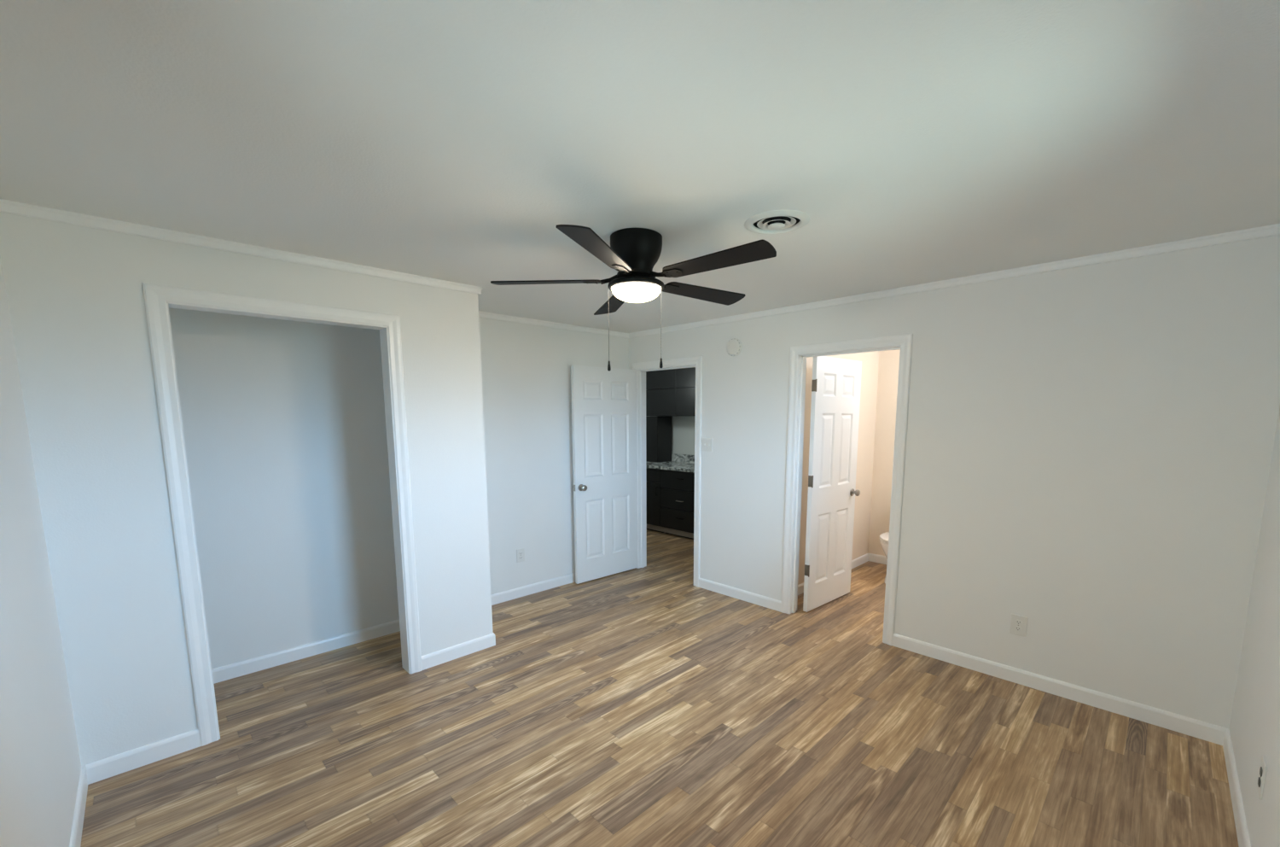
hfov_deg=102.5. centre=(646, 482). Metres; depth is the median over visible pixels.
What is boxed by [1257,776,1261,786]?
receptacle
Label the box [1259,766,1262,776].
receptacle
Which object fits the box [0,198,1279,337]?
trim
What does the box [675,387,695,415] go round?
upper cabinet
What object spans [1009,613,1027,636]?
wall outlet
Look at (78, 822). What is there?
baseboard
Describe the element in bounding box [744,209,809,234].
ceiling vent
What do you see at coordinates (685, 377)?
upper cabinet
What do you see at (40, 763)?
wall
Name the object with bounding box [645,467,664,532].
base cabinet
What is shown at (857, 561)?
baseboard
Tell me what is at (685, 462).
countertop
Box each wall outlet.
[516,547,524,562]
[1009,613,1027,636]
[1256,755,1267,798]
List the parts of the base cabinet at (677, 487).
drawer, drawer, drawer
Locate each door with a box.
[570,364,637,583]
[802,355,861,611]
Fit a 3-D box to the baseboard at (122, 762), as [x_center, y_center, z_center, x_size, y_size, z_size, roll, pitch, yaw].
[-1.311,1.061,3.857,3.900,0.088,0.734,-7,10,-44]
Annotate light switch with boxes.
[701,437,712,451]
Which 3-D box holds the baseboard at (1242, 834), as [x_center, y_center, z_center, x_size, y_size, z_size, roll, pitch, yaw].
[1.413,1.414,1.122,3.926,0.088,0.012,-7,10,-44]
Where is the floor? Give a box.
[80,529,1239,846]
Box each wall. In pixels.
[0,211,493,766]
[0,256,81,846]
[168,307,628,669]
[628,234,1279,728]
[797,349,900,584]
[1229,407,1279,846]
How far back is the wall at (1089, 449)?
2.83 m
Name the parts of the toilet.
lid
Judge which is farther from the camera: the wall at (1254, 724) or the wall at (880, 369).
the wall at (880, 369)
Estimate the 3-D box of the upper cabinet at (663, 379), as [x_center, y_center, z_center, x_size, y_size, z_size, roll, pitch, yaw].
[0.311,-1.549,7.271,0.343,0.448,0.598,-7,10,-44]
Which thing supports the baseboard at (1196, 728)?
attached to the wall at (1089, 449)
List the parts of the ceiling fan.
blade, blade, pull chain, blade, lamp shade, blade, blade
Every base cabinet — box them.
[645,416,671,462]
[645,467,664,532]
[660,469,694,539]
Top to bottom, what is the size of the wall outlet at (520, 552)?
0.120 m
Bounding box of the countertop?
[645,453,694,472]
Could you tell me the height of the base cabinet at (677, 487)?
0.882 m
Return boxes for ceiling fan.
[490,224,776,371]
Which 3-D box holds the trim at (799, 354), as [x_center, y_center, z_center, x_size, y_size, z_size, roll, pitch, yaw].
[1.453,0.042,3.794,0.142,2.112,0.873,-7,10,-44]
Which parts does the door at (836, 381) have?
knob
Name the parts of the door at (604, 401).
knob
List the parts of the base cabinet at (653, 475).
drawer, door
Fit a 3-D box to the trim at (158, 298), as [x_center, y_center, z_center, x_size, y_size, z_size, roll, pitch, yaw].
[-1.842,0.155,2.779,1.064,2.169,0.130,-7,10,-44]
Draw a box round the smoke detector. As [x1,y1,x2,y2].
[726,337,742,356]
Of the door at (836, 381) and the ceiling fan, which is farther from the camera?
the door at (836, 381)
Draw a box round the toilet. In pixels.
[879,531,889,582]
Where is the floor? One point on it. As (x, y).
(648, 706)
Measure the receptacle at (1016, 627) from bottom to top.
0.025 m
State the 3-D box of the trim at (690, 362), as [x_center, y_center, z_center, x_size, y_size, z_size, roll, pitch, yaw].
[0.221,-0.117,5.031,0.142,2.112,0.897,-7,10,-44]
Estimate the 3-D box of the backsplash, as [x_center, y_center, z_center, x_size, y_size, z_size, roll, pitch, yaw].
[0.814,-0.319,7.145,0.033,0.112,2.370,-7,10,-44]
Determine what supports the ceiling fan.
hanging from the ceiling
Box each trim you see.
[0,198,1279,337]
[142,282,422,745]
[632,355,702,587]
[781,333,913,645]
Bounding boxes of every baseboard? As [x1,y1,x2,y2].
[69,765,87,846]
[85,572,575,784]
[698,577,1228,744]
[797,552,887,594]
[1222,728,1250,846]
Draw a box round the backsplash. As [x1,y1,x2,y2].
[671,453,694,462]
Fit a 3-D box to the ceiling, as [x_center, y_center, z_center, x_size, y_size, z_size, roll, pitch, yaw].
[-0.247,-1.378,3.854,6.170,0.100,6.989,-7,10,-44]
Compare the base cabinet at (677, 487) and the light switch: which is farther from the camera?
the base cabinet at (677, 487)
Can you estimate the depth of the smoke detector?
4.25 m
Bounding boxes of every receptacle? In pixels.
[1014,625,1021,630]
[1015,619,1022,624]
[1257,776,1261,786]
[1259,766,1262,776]
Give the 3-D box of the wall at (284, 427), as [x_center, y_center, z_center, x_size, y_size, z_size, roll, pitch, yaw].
[-1.660,-0.122,3.955,4.066,2.410,0.110,-7,10,-44]
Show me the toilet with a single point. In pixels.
(883, 537)
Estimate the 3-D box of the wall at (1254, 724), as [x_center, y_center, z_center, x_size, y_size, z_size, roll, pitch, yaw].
[1.413,0.276,0.868,4.066,2.410,0.140,-7,10,-44]
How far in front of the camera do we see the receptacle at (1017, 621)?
3.04 m
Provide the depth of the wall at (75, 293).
2.29 m
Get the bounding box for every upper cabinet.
[645,368,676,389]
[645,388,675,415]
[675,366,695,388]
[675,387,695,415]
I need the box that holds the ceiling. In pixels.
[0,0,1279,332]
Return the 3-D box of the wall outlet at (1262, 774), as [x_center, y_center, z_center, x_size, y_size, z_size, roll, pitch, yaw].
[2.109,1.010,1.761,0.080,0.120,0.009,-7,10,-44]

